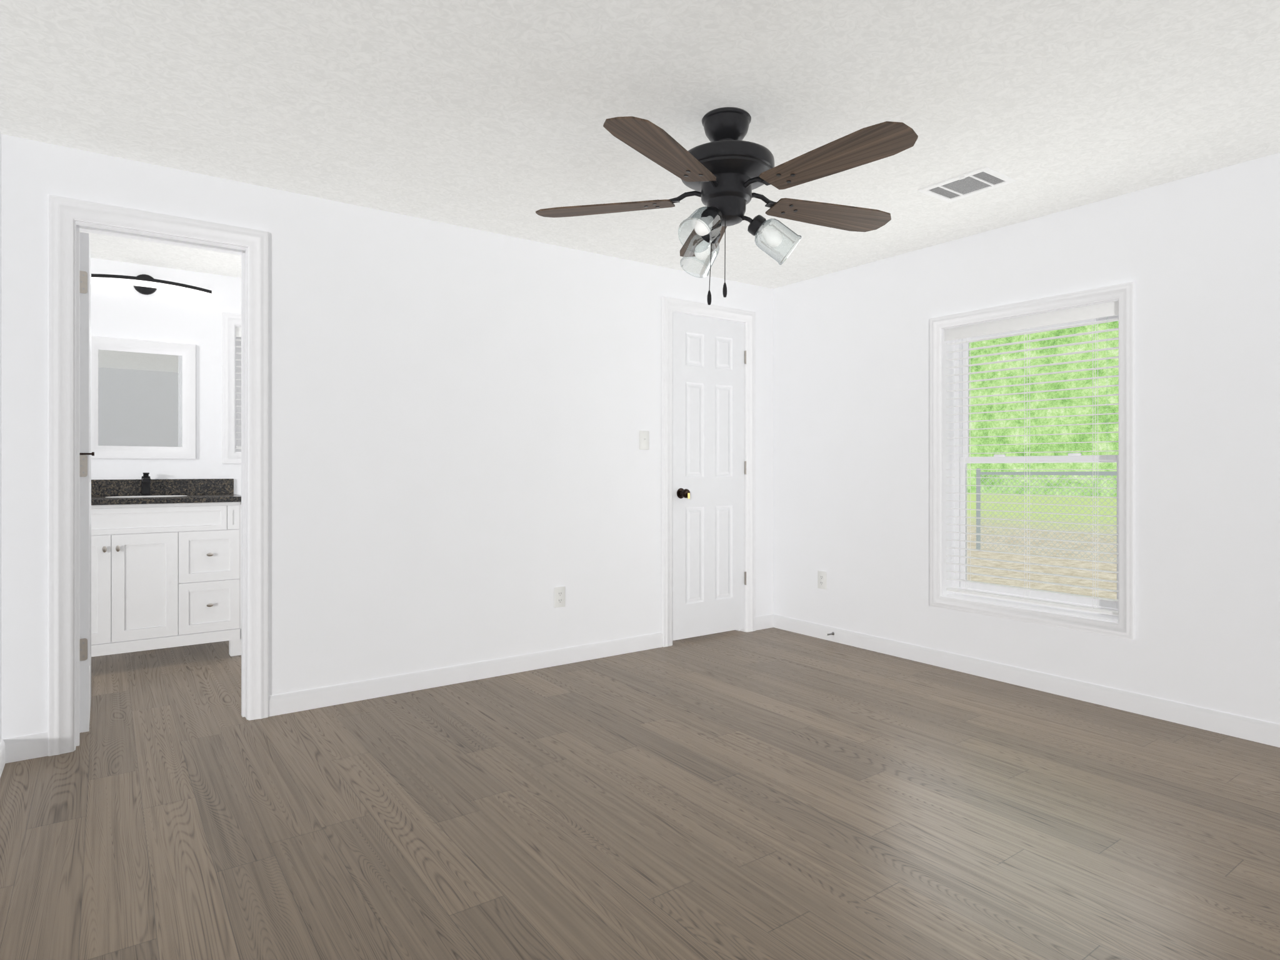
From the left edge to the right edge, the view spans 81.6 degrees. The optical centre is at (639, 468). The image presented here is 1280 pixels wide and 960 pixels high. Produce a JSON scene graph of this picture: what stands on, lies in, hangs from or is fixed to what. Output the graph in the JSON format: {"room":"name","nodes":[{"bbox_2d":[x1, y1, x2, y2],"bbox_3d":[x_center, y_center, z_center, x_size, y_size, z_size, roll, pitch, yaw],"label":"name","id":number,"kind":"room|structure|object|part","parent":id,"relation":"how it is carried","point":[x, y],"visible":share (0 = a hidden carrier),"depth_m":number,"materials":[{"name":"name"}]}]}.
{"room":"empty bedroom","nodes":[
{"label":"empty bedroom","id":0,"kind":"room"},
{"bbox_2d":[0,130,1,742],"bbox_3d":[-1.246,-0.077,1.062,0.140,2.400,4.260,0,0,-36],"label":"wall","id":1,"kind":"structure","parent":0,"point":[0,130],"depth_m":2.80,"materials":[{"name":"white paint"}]},
{"bbox_2d":[90,257,241,495],"bbox_3d":[-2.908,-0.077,4.912,2.850,2.400,0.200,0,0,-36],"label":"wall","id":2,"kind":"structure","parent":0,"point":[118,310],"depth_m":4.76,"materials":[{"name":"white paint"}]},
{"bbox_2d":[91,335,196,459],"bbox_3d":[-3.109,-0.432,4.626,0.590,0.740,0.028,0,0,-36],"label":"mirror","id":3,"kind":"object","parent":2,"relation":"attached to","point":[144,392],"visible":0.83,"depth_m":4.63,"materials":[{"name":"white paint"}]},
{"bbox_3d":[-3.112,-0.432,4.631,0.442,0.592,0.001,0,0,-36],"label":"glass","id":4,"kind":"part","parent":3,"relation":"part of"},
{"bbox_2d":[91,273,211,299],"bbox_3d":[-3.079,-1.154,4.619,0.710,0.128,0.074,0,0,-36],"label":"light","id":5,"kind":"object","parent":2,"relation":"attached to","point":[145,284],"visible":0.92,"depth_m":4.62,"materials":[{"name":"black metal"}]},
{"bbox_2d":[221,312,241,463],"bbox_3d":[-2.465,-0.532,5.217,0.853,0.998,0.222,0,0,-36],"label":"bathroom window","id":6,"kind":"structure","parent":2,"relation":"in","point":[238,329],"depth_m":4.91,"materials":[{"name":"white plastic"}]},
{"bbox_2d":[1,133,773,739],"bbox_3d":[-0.944,-0.077,3.992,4.960,2.400,0.140,0,0,-36],"label":"wall","id":7,"kind":"structure","parent":0,"point":[457,414],"depth_m":3.74,"materials":[{"name":"white paint"}]},
{"bbox_2d":[79,231,94,733],"bbox_3d":[-2.511,0.057,3.310,0.113,2.082,0.626,0,0,-38],"label":"bathroom door","id":8,"kind":"structure","parent":7,"relation":"in","point":[85,263],"depth_m":3.09,"materials":[{"name":"white paint"}]},
{"bbox_2d":[48,194,268,756],"bbox_3d":[-2.040,0.025,3.188,0.782,2.196,0.164,0,0,-36],"label":"door frame","id":9,"kind":"structure","parent":7,"relation":"attached to","point":[62,211],"depth_m":3.01,"materials":[{"name":"white paint"}]},
{"bbox_2d":[554,586,564,608],"bbox_3d":[-0.460,0.735,4.249,0.072,0.118,0.009,0,0,-36],"label":"wall outlet plate","id":10,"kind":"object","parent":7,"relation":"attached to","point":[559,592],"visible":1,"depth_m":4.25,"materials":[{"name":"white plastic"}]},
{"bbox_2d":[0,614,1279,778],"bbox_3d":[0.461,1.078,2.379,4.170,0.090,4.120,0,0,-36],"label":"baseboard","id":11,"kind":"structure","parent":7,"relation":"attached to","point":[21,748],"depth_m":3.73,"materials":[{"name":"white paint"}]},
{"bbox_2d":[639,430,649,449],"bbox_3d":[0.030,-0.177,4.596,0.072,0.118,0.020,0,0,-36],"label":"light switch","id":12,"kind":"object","parent":7,"relation":"attached to","point":[644,435],"visible":1,"depth_m":4.60,"materials":[{"name":"white plastic"}]},
{"bbox_2d":[661,296,755,646],"bbox_3d":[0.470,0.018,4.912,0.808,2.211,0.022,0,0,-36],"label":"door frame","id":13,"kind":"structure","parent":7,"relation":"attached to","point":[669,305],"depth_m":4.81,"materials":[{"name":"white paint"}]},
{"bbox_2d":[672,312,746,640],"bbox_3d":[0.479,0.050,4.907,0.641,2.097,0.122,0,0,-36],"label":"closet door","id":14,"kind":"structure","parent":7,"relation":"in","point":[709,354],"depth_m":4.91,"materials":[{"name":"white paint"}]},
{"bbox_2d":[0,627,1279,959],"bbox_3d":[-0.261,1.173,3.045,4.960,0.100,6.325,0,0,-36],"label":"floor","id":15,"kind":"structure","parent":0,"point":[772,793],"depth_m":2.39,"materials":[{"name":"wood"}]},
{"bbox_2d":[91,472,241,656],"bbox_3d":[-2.941,0.574,4.395,1.014,1.099,0.592,0,0,-36],"label":"vanity","id":16,"kind":"object","parent":15,"relation":"on","point":[166,554],"visible":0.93,"depth_m":4.25,"materials":[{"name":"white wood"}]},
{"bbox_2d":[140,472,151,495],"bbox_3d":[-3.016,0.095,4.532,0.056,0.142,0.161,0,0,-36],"label":"faucet","id":17,"kind":"object","parent":16,"relation":"on","point":[145,479],"depth_m":4.56,"materials":[{"name":"black metal"}]},
{"bbox_2d":[0,0,1279,288],"bbox_3d":[-0.261,-1.327,3.045,4.960,0.100,6.325,0,0,-36],"label":"ceiling","id":18,"kind":"structure","parent":0,"point":[487,115],"depth_m":2.55,"materials":[{"name":"white paint"}]},
{"bbox_2d":[535,106,918,304],"bbox_3d":[0.352,-0.933,2.681,1.395,0.687,1.367,0,0,-36],"label":"fan","id":19,"kind":"object","parent":18,"relation":"hanging from","point":[724,171],"visible":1,"depth_m":2.59,"materials":[{"name":"brown wood"}]},
{"bbox_2d":[917,166,1016,202],"bbox_3d":[1.466,-1.268,3.335,0.250,0.016,0.325,0,0,-36],"label":"ceiling vent","id":20,"kind":"object","parent":18,"relation":"in","point":[984,179],"visible":1,"depth_m":3.32,"materials":[{"name":"white metal"}]},
{"bbox_2d":[773,152,1279,724],"bbox_3d":[1.670,-0.077,4.438,0.200,2.400,6.325,0,0,-36],"label":"wall","id":21,"kind":"structure","parent":0,"point":[1201,252],"depth_m":3.50,"materials":[{"name":"white paint"}]},
{"bbox_2d":[817,570,826,589],"bbox_3d":[1.204,0.736,4.905,0.009,0.118,0.072,0,0,-36],"label":"outlet","id":22,"kind":"object","parent":21,"relation":"attached to","point":[822,575],"visible":1,"depth_m":4.90,"materials":[{"name":"white plastic"}]},
{"bbox_2d":[825,631,834,636],"bbox_3d":[1.228,1.071,4.801,0.076,0.022,0.022,0,0,-36],"label":"spring door stop","id":23,"kind":"object","parent":21,"relation":"attached to","point":[832,633],"visible":1,"depth_m":4.80,"materials":[{"name":"metal"}]},
{"bbox_2d":[929,281,1134,639],"bbox_3d":[2.049,-0.037,3.892,0.222,1.649,1.040,0,0,-36],"label":"window","id":24,"kind":"structure","parent":21,"relation":"in","point":[1125,629],"depth_m":3.83,"materials":[{"name":"white paint"}]},
{"bbox_2d":[944,300,1118,617],"bbox_3d":[2.060,-0.037,3.900,0.172,1.511,0.902,0,0,-36],"label":"window blind","id":25,"kind":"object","parent":24,"relation":"attached to","point":[1108,312],"depth_m":3.87,"materials":[{"name":"white plastic"}]},
{"label":"outside","id":26,"kind":"structure","parent":0,"visible":0},
{"bbox_2d":[966,320,1118,496],"bbox_3d":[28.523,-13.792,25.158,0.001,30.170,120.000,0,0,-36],"label":"trees","id":27,"kind":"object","parent":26,"point":[1112,399],"depth_m":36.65,"materials":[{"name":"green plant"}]},
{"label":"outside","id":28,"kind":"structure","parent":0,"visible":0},
{"bbox_2d":[966,492,1116,599],"bbox_3d":[25.368,1.393,22.882,59.780,0.200,80.000,0,0,-36],"label":"ground","id":29,"kind":"structure","parent":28,"point":[995,555],"depth_m":12.53,"materials":[{"name":"green plant"}]},
{"bbox_2d":[976,468,1116,561],"bbox_3d":[16.632,0.640,8.281,14.032,1.302,19.034,0,0,-36],"label":"fence","id":30,"kind":"object","parent":29,"relation":"on","point":[978,472],"visible":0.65,"depth_m":11.16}
]}

